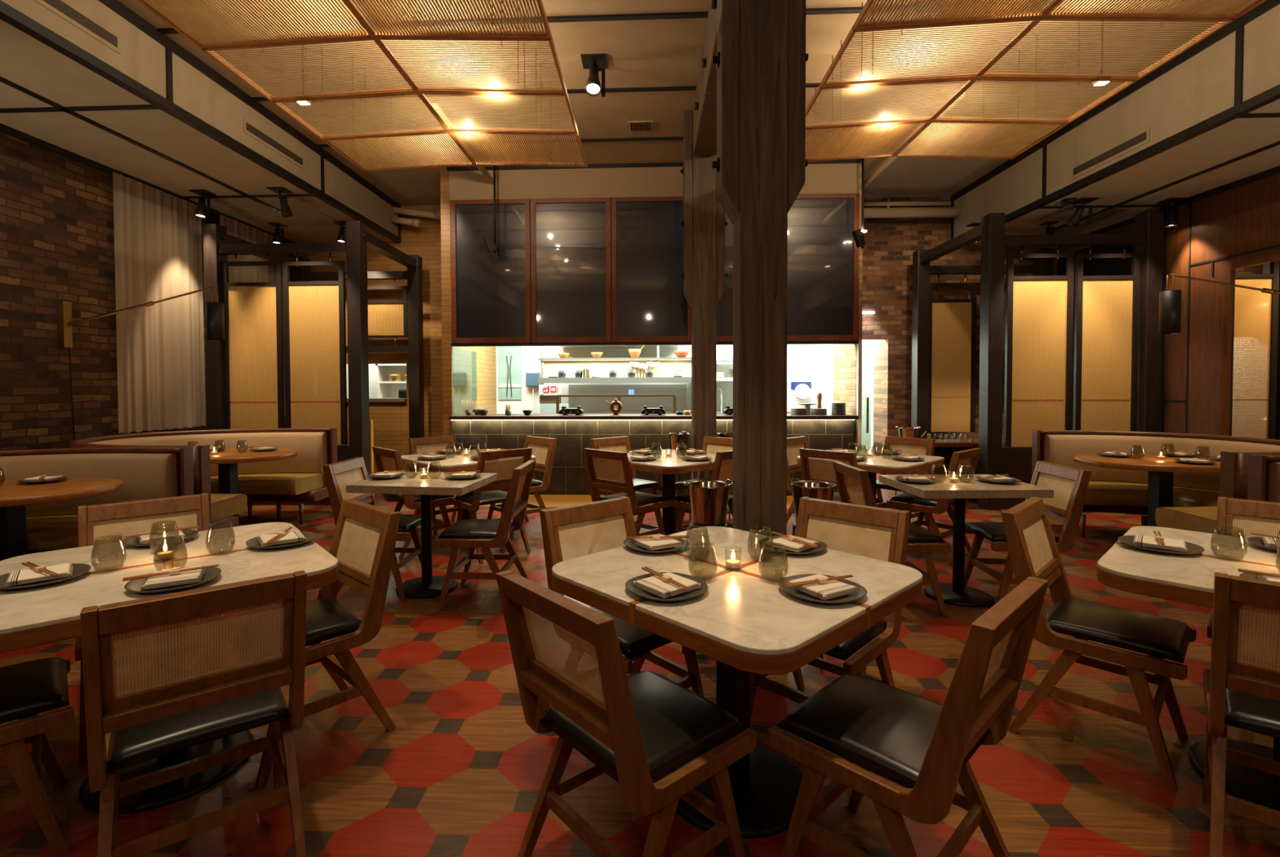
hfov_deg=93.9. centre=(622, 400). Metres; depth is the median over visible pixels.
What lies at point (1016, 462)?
wall
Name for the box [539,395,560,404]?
cardboard box
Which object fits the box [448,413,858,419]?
countertop
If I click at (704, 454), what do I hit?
chopsticks
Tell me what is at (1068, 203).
dome camera
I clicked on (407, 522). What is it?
seat cushion
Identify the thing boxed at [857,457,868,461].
dinner plate
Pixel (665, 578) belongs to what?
chopsticks
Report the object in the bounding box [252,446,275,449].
napkin
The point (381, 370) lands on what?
shelf
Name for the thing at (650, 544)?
napkin
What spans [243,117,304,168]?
ceiling vent
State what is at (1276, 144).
trim
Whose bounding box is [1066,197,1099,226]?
track spotlight
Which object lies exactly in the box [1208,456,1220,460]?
dinner plate
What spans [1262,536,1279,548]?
napkin
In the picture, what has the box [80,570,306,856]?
dining chair
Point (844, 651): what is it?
seat cushion
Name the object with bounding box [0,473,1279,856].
floor
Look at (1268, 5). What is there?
trim
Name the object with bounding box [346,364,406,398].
wall
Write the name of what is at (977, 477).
dinner plate
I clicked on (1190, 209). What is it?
trim
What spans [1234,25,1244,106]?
trim
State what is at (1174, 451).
chopsticks
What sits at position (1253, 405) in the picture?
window
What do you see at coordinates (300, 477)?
banquette
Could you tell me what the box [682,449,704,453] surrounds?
napkin
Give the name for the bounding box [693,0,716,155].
timber beam
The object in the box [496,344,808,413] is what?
wall
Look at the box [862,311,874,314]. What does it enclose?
wall light
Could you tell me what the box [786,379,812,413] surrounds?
machine
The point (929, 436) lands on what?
pillar candle
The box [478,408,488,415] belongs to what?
bowl
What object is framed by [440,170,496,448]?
wall
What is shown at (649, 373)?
pot
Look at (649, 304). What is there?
window
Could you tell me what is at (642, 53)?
ceiling
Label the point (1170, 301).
lamp
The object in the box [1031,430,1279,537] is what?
banquette
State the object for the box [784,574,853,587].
chopsticks
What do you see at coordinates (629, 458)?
dinner plate
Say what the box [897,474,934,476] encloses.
chopsticks
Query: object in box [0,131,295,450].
wall
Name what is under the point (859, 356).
door
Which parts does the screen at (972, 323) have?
woven panel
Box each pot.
[557,370,566,377]
[574,369,582,377]
[608,369,617,377]
[626,369,635,377]
[644,369,653,377]
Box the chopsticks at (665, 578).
[641,566,692,591]
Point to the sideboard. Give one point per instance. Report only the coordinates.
(944, 448)
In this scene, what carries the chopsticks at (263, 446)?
on the napkin at (267, 447)
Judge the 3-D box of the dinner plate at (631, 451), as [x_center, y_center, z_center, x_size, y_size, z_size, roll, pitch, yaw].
[0.177,0.474,5.444,0.242,0.020,0.242,1,2,34]
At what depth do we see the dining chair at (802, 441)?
5.63 m
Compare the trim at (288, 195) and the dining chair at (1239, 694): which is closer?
the dining chair at (1239, 694)
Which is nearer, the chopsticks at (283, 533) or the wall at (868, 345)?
the chopsticks at (283, 533)
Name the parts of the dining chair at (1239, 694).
leg, frame, leg, rail, backrest frame, rail, cane panel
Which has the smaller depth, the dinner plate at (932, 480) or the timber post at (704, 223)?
the dinner plate at (932, 480)
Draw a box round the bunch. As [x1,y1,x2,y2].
[624,360,656,377]
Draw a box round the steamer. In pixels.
[389,373,402,381]
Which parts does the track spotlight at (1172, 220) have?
plate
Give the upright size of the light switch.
0.080 m
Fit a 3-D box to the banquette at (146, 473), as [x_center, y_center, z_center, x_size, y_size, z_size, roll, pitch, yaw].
[-4.037,0.827,3.498,1.666,0.919,1.942,0,1,3]
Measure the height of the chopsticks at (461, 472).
0.010 m
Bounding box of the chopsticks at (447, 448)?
[440,448,462,449]
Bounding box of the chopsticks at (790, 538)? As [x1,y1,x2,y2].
[771,531,818,547]
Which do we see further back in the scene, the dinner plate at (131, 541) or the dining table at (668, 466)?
the dining table at (668, 466)
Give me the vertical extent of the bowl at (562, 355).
0.075 m
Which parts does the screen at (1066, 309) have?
woven panel, brass rod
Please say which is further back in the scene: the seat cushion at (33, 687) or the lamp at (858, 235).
the lamp at (858, 235)
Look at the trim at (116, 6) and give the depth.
5.27 m
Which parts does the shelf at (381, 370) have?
panel, panel, shelf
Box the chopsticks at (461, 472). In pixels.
[444,471,480,474]
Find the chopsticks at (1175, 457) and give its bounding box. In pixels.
[1174,457,1217,460]
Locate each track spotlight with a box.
[188,189,216,218]
[266,186,293,217]
[267,222,287,243]
[333,221,346,242]
[580,53,607,97]
[965,222,981,243]
[1039,221,1058,235]
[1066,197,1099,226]
[1155,197,1187,227]
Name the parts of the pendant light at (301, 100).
stem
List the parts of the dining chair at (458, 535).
leg, leg, frame, leg, leg, rail, cane panel, backrest frame, frame, rail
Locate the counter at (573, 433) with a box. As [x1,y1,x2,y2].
[448,413,858,495]
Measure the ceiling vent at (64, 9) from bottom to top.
0.130 m
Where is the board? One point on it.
(371, 454)
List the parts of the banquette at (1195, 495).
leg, rail, leg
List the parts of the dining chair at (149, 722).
frame, leg, leg, rail, backrest frame, cane panel, rail, leg, leg, frame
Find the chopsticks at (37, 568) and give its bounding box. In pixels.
[21,561,57,575]
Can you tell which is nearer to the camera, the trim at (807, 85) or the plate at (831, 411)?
the trim at (807, 85)
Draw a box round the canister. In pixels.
[591,370,599,377]
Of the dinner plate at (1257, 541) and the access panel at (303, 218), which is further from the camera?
the access panel at (303, 218)
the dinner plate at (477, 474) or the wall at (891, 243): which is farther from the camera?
the wall at (891, 243)
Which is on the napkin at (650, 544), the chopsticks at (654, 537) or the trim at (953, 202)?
the chopsticks at (654, 537)
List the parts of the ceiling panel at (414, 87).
frame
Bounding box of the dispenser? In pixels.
[525,372,540,413]
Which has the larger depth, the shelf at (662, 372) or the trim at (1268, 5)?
the shelf at (662, 372)
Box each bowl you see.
[472,408,479,414]
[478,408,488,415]
[522,409,532,415]
[557,353,568,358]
[591,352,602,357]
[628,348,641,357]
[671,373,684,375]
[673,351,689,357]
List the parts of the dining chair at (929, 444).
frame, leg, backrest frame, cane panel, rail, leg, frame, rail, leg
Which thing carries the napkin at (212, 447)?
on the dinner plate
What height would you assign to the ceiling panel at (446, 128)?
0.648 m
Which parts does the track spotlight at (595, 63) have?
plate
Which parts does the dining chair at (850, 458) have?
frame, rail, backrest frame, cane panel, frame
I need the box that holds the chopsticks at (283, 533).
[266,526,293,542]
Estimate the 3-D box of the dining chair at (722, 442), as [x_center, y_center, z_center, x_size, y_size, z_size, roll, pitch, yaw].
[0.791,0.792,5.594,0.539,0.866,0.452,-1,2,-42]
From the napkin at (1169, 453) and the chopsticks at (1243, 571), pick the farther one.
the napkin at (1169, 453)
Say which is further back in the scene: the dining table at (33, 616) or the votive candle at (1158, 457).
the votive candle at (1158, 457)
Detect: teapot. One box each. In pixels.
[605,398,622,414]
[716,351,725,358]
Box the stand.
[804,405,810,414]
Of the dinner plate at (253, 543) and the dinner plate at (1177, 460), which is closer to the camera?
the dinner plate at (253, 543)
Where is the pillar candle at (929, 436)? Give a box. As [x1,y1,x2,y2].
[927,434,931,439]
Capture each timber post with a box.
[680,110,727,479]
[711,0,808,536]
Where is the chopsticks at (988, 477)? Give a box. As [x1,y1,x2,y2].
[985,474,1008,478]
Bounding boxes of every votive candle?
[156,542,173,559]
[420,468,427,477]
[726,550,740,568]
[949,472,958,481]
[1157,452,1164,458]
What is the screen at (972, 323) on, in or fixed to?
hanging from the frame at (1146, 233)
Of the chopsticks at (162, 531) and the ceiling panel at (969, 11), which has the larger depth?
the ceiling panel at (969, 11)
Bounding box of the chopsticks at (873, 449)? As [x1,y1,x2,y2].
[872,448,902,450]
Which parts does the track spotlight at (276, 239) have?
plate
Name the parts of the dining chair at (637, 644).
leg, frame, rail, cane panel, backrest frame, frame, leg, leg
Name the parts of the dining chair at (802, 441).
frame, leg, rail, cane panel, rail, backrest frame, frame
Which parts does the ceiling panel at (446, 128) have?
frame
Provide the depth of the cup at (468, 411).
7.63 m
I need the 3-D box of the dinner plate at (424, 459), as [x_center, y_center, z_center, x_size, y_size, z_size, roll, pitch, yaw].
[-1.623,0.489,5.084,0.242,0.020,0.242,1,2,41]
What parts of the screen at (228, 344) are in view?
woven panel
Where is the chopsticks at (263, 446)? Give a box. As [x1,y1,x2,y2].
[248,445,277,448]
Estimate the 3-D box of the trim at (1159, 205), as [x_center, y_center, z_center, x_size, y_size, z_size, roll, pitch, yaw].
[5.463,-2.199,6.764,1.450,0.014,0.048,0,1,3]
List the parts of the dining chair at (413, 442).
frame, rail, cane panel, backrest frame, leg, frame, leg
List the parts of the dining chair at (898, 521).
leg, leg, frame, cane panel, backrest frame, rail, leg, frame, leg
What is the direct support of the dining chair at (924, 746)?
on the floor
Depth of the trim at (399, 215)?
8.94 m
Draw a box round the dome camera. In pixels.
[1060,197,1077,209]
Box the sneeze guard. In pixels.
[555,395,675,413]
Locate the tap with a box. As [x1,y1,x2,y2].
[716,386,722,412]
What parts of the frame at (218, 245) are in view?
post, post, post, post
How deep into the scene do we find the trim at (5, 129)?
5.62 m
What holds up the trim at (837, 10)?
attached to the ceiling at (642, 53)
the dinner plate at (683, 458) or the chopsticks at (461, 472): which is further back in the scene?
the dinner plate at (683, 458)
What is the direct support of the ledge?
attached to the wall at (390, 419)
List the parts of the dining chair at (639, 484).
frame, rail, rail, cane panel, backrest frame, frame, leg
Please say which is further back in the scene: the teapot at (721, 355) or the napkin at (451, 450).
the teapot at (721, 355)
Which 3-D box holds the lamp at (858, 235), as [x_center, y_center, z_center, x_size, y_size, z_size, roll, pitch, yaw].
[2.762,-2.342,6.952,0.197,1.120,0.098,-1,2,-31]
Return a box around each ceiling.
[0,0,398,243]
[118,0,1217,205]
[953,4,1279,244]
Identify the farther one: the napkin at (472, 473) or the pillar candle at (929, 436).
the pillar candle at (929, 436)
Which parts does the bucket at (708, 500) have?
handle, handle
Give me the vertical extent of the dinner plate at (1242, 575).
0.020 m
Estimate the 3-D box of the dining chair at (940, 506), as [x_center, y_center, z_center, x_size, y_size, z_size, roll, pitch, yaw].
[2.475,0.807,4.765,0.452,0.866,0.540,-1,2,-41]
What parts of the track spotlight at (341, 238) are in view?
plate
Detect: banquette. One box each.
[0,447,194,554]
[69,427,337,530]
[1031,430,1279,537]
[1247,453,1279,537]
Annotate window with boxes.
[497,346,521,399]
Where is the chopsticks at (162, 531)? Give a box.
[124,524,199,537]
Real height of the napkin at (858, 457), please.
0.016 m
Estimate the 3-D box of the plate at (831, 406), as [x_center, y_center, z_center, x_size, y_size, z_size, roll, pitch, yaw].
[2.701,0.074,7.473,0.172,0.018,0.172,0,1,3]
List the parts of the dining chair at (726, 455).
leg, frame, cane panel, rail, leg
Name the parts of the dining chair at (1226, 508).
frame, backrest frame, rail, cane panel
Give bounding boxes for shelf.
[375,364,406,398]
[537,345,691,395]
[716,358,733,381]
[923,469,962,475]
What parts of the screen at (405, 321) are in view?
woven panel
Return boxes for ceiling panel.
[135,0,551,48]
[202,0,566,102]
[271,15,577,139]
[322,63,586,171]
[805,2,1137,128]
[805,50,1067,161]
[820,2,1235,88]
[853,0,1266,30]
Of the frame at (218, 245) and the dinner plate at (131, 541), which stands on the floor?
the frame at (218, 245)
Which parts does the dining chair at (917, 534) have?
frame, rail, backrest frame, cane panel, leg, frame, leg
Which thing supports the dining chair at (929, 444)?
on the floor
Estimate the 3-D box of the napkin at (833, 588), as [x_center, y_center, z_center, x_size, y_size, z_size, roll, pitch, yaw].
[0.592,0.549,1.777,0.148,0.016,0.153,-1,2,-29]
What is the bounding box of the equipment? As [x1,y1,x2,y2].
[568,384,686,413]
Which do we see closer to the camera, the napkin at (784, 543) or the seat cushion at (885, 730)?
the seat cushion at (885, 730)
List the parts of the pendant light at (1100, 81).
stem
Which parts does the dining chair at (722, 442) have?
leg, frame, backrest frame, rail, cane panel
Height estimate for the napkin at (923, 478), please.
0.016 m
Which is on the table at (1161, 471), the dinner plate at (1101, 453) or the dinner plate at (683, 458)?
the dinner plate at (1101, 453)
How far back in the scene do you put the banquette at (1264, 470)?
3.69 m
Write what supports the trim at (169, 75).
attached to the ceiling at (27, 62)
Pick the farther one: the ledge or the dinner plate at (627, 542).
the ledge
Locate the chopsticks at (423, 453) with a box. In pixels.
[422,453,440,456]
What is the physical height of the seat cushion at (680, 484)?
0.052 m
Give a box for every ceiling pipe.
[391,216,421,226]
[393,207,440,219]
[431,103,493,184]
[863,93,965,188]
[863,199,950,208]
[863,207,959,217]
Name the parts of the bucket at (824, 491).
handle, handle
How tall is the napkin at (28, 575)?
0.016 m
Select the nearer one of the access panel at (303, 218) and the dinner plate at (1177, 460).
the dinner plate at (1177, 460)
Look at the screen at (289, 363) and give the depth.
6.84 m
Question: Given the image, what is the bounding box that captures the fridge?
[539,403,569,413]
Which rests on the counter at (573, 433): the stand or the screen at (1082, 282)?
the stand
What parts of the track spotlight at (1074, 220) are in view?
plate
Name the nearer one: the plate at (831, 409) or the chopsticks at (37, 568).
the chopsticks at (37, 568)
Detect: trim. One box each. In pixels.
[0,0,401,243]
[0,76,281,213]
[0,104,159,113]
[0,123,296,243]
[97,0,400,208]
[156,4,955,34]
[164,47,173,102]
[181,194,313,199]
[251,80,1066,101]
[316,133,854,147]
[320,155,324,192]
[398,213,400,238]
[434,494,793,508]
[446,159,862,171]
[450,341,858,346]
[950,0,1279,202]
[951,200,954,239]
[1004,84,1279,223]
[1038,204,1168,208]
[1041,145,1047,197]
[1044,141,1279,232]
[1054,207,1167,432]
[1163,165,1279,210]
[1163,202,1279,433]
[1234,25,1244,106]
[1237,112,1279,118]
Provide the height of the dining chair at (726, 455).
0.866 m
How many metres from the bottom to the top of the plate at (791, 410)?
0.016 m
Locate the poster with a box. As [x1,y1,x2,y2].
[538,384,561,395]
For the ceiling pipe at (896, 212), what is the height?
0.150 m
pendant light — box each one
[295,44,311,105]
[1092,21,1111,85]
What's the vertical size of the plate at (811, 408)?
0.015 m
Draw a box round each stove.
[559,406,584,415]
[641,405,665,415]
[722,405,733,415]
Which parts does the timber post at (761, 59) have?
post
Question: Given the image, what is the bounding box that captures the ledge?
[313,398,406,402]
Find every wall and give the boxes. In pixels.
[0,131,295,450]
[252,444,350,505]
[294,204,443,473]
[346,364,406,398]
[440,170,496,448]
[448,163,859,200]
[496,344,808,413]
[610,200,612,342]
[808,163,862,449]
[861,339,874,451]
[862,196,1057,475]
[1001,447,1031,509]
[1163,173,1279,435]
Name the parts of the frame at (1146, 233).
post, post, post, post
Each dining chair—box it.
[0,657,74,856]
[74,493,225,762]
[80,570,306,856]
[212,498,400,789]
[322,457,422,599]
[372,446,456,559]
[408,435,476,536]
[434,459,535,608]
[451,447,532,563]
[487,435,556,537]
[495,569,756,856]
[539,496,704,708]
[583,448,670,554]
[591,435,662,528]
[669,450,733,533]
[675,435,733,527]
[749,497,909,762]
[768,576,1048,856]
[786,435,836,539]
[799,448,886,556]
[832,461,951,616]
[860,435,935,531]
[886,448,981,566]
[964,461,1091,604]
[1000,497,1196,790]
[1202,572,1279,856]
[1206,496,1279,732]
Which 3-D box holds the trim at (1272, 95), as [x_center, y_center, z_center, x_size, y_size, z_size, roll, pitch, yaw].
[4.537,-2.130,3.102,0.078,0.065,11.100,0,1,3]
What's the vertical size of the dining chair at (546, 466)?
0.866 m
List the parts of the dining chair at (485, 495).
leg, frame, leg, rail, leg, cane panel, backrest frame, rail, leg, frame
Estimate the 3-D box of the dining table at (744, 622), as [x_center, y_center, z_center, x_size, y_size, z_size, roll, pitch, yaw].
[0.375,0.939,2.027,0.940,0.740,0.940,-1,2,-42]
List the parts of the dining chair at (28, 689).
leg, frame, leg, frame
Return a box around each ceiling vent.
[33,0,120,54]
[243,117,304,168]
[627,120,653,131]
[1071,126,1150,179]
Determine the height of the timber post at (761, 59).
4.080 m
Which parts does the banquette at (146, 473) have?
rail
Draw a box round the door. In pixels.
[856,341,868,450]
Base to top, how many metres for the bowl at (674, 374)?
0.030 m
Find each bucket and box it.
[669,431,690,519]
[681,479,734,653]
[716,432,733,520]
[788,477,839,669]
[895,426,920,502]
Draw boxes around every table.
[0,477,124,560]
[0,522,337,814]
[209,448,297,525]
[346,471,497,598]
[400,448,535,539]
[551,526,922,839]
[598,449,733,535]
[796,449,944,550]
[879,474,1053,607]
[1073,453,1220,526]
[1097,525,1279,811]
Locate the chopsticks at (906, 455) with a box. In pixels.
[895,454,919,457]
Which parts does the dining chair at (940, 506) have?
leg, frame, leg, leg, cane panel, frame, rail, backrest frame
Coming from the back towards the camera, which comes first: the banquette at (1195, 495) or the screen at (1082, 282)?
the screen at (1082, 282)
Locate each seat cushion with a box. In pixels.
[0,657,69,724]
[105,660,290,773]
[113,613,217,639]
[218,598,361,661]
[350,514,421,532]
[389,493,455,502]
[437,519,518,538]
[454,490,517,505]
[506,479,542,489]
[539,670,746,783]
[590,607,672,658]
[597,491,665,506]
[613,478,662,489]
[671,493,733,502]
[675,478,710,488]
[776,673,991,788]
[824,618,886,660]
[833,492,881,505]
[854,523,946,542]
[875,480,904,492]
[889,492,953,506]
[964,522,1059,542]
[1046,598,1192,663]
[1224,688,1279,738]
[1240,615,1275,638]
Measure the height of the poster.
0.150 m
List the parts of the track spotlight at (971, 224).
plate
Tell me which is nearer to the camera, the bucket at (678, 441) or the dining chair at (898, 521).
the dining chair at (898, 521)
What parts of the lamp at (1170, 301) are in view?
lamp shade, arm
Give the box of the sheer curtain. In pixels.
[112,171,206,433]
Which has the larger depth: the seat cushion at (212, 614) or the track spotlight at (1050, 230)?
the track spotlight at (1050, 230)
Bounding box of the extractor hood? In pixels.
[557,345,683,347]
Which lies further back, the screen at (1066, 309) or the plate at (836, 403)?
the plate at (836, 403)
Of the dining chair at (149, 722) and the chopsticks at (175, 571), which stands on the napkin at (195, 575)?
the chopsticks at (175, 571)
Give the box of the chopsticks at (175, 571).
[122,564,218,581]
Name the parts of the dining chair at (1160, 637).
rail, cane panel, backrest frame, leg, rail, frame, frame, leg, leg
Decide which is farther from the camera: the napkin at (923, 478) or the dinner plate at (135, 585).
the napkin at (923, 478)
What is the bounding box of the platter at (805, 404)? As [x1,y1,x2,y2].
[798,403,816,405]
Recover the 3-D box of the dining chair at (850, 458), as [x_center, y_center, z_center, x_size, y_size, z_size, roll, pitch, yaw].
[1.749,0.810,4.748,0.540,0.866,0.452,-1,2,-41]
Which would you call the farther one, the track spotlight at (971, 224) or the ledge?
the ledge
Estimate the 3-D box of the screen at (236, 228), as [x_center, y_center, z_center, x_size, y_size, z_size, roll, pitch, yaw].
[-4.950,-1.046,8.062,0.026,2.556,1.280,0,1,3]
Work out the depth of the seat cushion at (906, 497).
4.70 m
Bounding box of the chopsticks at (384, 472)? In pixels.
[368,470,405,473]
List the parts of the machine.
trim panel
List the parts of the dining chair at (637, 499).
frame, leg, rail, backrest frame, cane panel, rail, leg, frame, leg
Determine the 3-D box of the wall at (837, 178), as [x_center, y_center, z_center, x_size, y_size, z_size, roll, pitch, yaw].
[0.356,-2.706,7.436,5.030,0.400,0.220,0,1,3]
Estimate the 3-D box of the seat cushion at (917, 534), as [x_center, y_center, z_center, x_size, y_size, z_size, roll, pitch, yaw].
[1.706,0.808,3.720,0.412,0.052,0.400,0,1,0]
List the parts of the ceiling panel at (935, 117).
frame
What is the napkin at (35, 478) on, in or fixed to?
on the dinner plate at (64, 477)
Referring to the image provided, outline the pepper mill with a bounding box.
[817,392,822,408]
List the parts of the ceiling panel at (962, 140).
frame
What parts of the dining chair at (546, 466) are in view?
leg, leg, frame, leg, frame, cane panel, backrest frame, rail, rail, leg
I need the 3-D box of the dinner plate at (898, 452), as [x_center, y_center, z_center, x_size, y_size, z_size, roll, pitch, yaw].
[2.373,0.469,5.368,0.242,0.020,0.242,-1,2,-41]
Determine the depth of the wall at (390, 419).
9.03 m
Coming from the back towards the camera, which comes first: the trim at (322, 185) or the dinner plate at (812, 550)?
the trim at (322, 185)
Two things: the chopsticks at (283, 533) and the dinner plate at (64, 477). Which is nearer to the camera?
the chopsticks at (283, 533)
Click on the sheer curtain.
(158, 252)
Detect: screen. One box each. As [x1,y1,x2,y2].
[219,214,284,418]
[221,253,284,429]
[282,253,347,444]
[367,278,408,346]
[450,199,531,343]
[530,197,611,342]
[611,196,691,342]
[716,212,733,342]
[786,193,859,341]
[928,273,977,431]
[1004,244,1074,447]
[1072,244,1140,431]
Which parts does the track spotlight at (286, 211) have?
plate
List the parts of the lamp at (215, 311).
power cord, cord, arm, lamp shade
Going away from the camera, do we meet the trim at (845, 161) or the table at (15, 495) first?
the table at (15, 495)
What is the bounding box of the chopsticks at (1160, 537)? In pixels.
[1153,530,1164,546]
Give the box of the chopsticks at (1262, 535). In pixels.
[1250,533,1279,538]
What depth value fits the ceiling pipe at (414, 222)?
8.65 m
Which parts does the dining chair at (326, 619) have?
leg, frame, leg, frame, rail, backrest frame, cane panel, leg, rail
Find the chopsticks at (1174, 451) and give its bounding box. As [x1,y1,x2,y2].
[1173,450,1192,453]
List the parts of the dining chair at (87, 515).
frame, leg, rail, backrest frame, cane panel, leg, frame, leg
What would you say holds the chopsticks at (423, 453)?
on the napkin at (429, 456)
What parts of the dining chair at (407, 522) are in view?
rail, cane panel, leg, backrest frame, frame, rail, frame, leg, leg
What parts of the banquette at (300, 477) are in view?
leg, rail, leg, leg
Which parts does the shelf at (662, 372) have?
shelf, shelf, panel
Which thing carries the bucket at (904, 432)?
on the floor
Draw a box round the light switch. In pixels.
[427,386,431,391]
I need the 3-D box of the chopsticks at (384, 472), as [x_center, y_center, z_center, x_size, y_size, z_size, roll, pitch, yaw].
[-1.607,0.485,4.069,0.240,0.010,0.022,-1,1,-18]
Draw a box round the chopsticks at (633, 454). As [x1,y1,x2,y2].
[632,453,651,457]
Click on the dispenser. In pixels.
(531, 378)
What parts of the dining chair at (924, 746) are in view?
leg, leg, frame, leg, leg, rail, cane panel, backrest frame, rail, frame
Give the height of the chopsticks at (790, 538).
0.010 m
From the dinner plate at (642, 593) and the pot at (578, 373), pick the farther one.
the pot at (578, 373)
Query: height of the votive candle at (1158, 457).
0.070 m
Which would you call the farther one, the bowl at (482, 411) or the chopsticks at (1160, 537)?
the bowl at (482, 411)
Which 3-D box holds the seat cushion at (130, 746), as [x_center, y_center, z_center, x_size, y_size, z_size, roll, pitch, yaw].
[-1.219,0.867,1.728,0.400,0.052,0.412,-1,2,-37]
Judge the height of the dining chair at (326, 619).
0.866 m
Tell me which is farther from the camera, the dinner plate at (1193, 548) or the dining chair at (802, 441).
the dining chair at (802, 441)
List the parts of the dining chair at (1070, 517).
leg, leg, frame, frame, backrest frame, cane panel, rail, rail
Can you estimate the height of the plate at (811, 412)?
0.015 m
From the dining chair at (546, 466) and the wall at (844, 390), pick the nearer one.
the dining chair at (546, 466)
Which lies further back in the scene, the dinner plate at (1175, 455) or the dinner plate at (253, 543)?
the dinner plate at (1175, 455)
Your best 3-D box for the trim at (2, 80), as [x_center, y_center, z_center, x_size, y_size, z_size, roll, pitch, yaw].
[-4.446,-2.226,2.693,0.050,0.014,9.500,0,1,3]
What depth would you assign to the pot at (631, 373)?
8.84 m
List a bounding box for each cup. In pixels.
[398,389,406,398]
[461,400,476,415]
[466,409,471,415]
[505,404,511,415]
[675,411,683,414]
[684,410,690,414]
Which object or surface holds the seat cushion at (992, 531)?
on the dining chair at (1070, 517)
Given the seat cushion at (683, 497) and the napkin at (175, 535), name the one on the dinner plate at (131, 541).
the napkin at (175, 535)
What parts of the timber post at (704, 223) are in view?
post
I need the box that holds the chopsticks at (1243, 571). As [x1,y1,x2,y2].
[1238,568,1279,577]
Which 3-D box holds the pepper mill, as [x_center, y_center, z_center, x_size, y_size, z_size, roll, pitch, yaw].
[2.530,0.031,7.679,0.064,0.280,0.063,0,1,3]
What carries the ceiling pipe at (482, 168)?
attached to the wall at (837, 178)
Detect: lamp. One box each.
[57,285,224,439]
[482,165,497,253]
[851,158,866,248]
[1158,274,1279,334]
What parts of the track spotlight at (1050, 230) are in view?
plate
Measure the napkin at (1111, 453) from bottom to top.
0.016 m
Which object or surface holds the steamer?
on the shelf at (381, 370)
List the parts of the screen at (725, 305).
frame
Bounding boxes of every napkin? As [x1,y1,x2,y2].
[4,563,73,586]
[22,475,64,481]
[136,529,186,544]
[140,565,205,590]
[209,446,222,449]
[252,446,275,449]
[257,530,306,546]
[371,471,401,476]
[419,454,444,458]
[438,448,459,452]
[449,471,476,477]
[629,533,682,551]
[630,455,654,459]
[631,449,653,453]
[631,572,702,598]
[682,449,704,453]
[684,455,707,459]
[764,534,820,552]
[786,573,859,599]
[856,456,864,459]
[875,449,897,453]
[895,455,920,459]
[900,475,930,481]
[978,475,1015,481]
[1102,451,1127,455]
[1132,534,1187,551]
[1166,452,1196,455]
[1179,457,1210,462]
[1256,572,1279,582]
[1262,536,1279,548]
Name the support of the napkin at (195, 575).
on the dinner plate at (135, 585)
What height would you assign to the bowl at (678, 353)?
0.100 m
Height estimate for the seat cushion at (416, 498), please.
0.052 m
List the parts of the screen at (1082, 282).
woven panel, brass rod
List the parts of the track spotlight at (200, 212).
plate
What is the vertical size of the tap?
0.391 m
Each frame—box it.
[203,221,424,497]
[911,210,1164,510]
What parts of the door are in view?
handle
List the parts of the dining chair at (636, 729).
frame, leg, rail, backrest frame, cane panel, rail, leg, frame, leg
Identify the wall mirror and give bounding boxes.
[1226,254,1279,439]
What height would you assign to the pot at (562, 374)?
0.110 m
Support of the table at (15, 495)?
on the floor
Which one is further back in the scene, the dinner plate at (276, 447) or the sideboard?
the sideboard
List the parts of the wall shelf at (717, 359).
shelf, shelf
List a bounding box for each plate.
[0,563,90,589]
[16,476,68,484]
[122,528,198,546]
[124,566,221,593]
[245,531,316,548]
[248,447,278,451]
[366,472,405,479]
[416,455,447,460]
[435,449,462,453]
[444,472,481,479]
[623,534,688,552]
[625,572,708,601]
[627,457,657,461]
[628,450,655,454]
[680,450,707,454]
[681,457,711,461]
[758,535,826,554]
[777,573,866,603]
[791,408,807,409]
[791,409,807,411]
[791,412,807,413]
[810,408,826,409]
[810,409,826,411]
[810,412,826,413]
[831,402,845,404]
[831,405,845,407]
[831,407,845,408]
[831,408,845,410]
[831,410,845,412]
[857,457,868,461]
[871,450,901,454]
[891,456,924,461]
[894,475,936,483]
[975,475,1021,483]
[1096,452,1133,457]
[1117,535,1204,554]
[1162,453,1200,457]
[1173,459,1217,464]
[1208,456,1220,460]
[1239,573,1279,579]
[1246,537,1279,551]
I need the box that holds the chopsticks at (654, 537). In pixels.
[626,535,688,539]
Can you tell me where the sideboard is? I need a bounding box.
[905,431,978,502]
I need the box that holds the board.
[368,419,373,494]
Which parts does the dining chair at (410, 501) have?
backrest frame, rail, frame, cane panel, leg, leg, frame, leg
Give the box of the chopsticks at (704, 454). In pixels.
[685,453,706,457]
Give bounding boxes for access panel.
[255,211,337,226]
[1035,209,1146,220]
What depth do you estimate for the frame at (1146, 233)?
6.45 m
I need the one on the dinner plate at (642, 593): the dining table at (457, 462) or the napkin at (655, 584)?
the napkin at (655, 584)
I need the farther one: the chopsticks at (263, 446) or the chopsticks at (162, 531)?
the chopsticks at (263, 446)
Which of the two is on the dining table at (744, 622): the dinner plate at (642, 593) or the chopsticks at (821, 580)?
the dinner plate at (642, 593)
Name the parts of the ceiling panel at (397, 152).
frame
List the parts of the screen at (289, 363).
woven panel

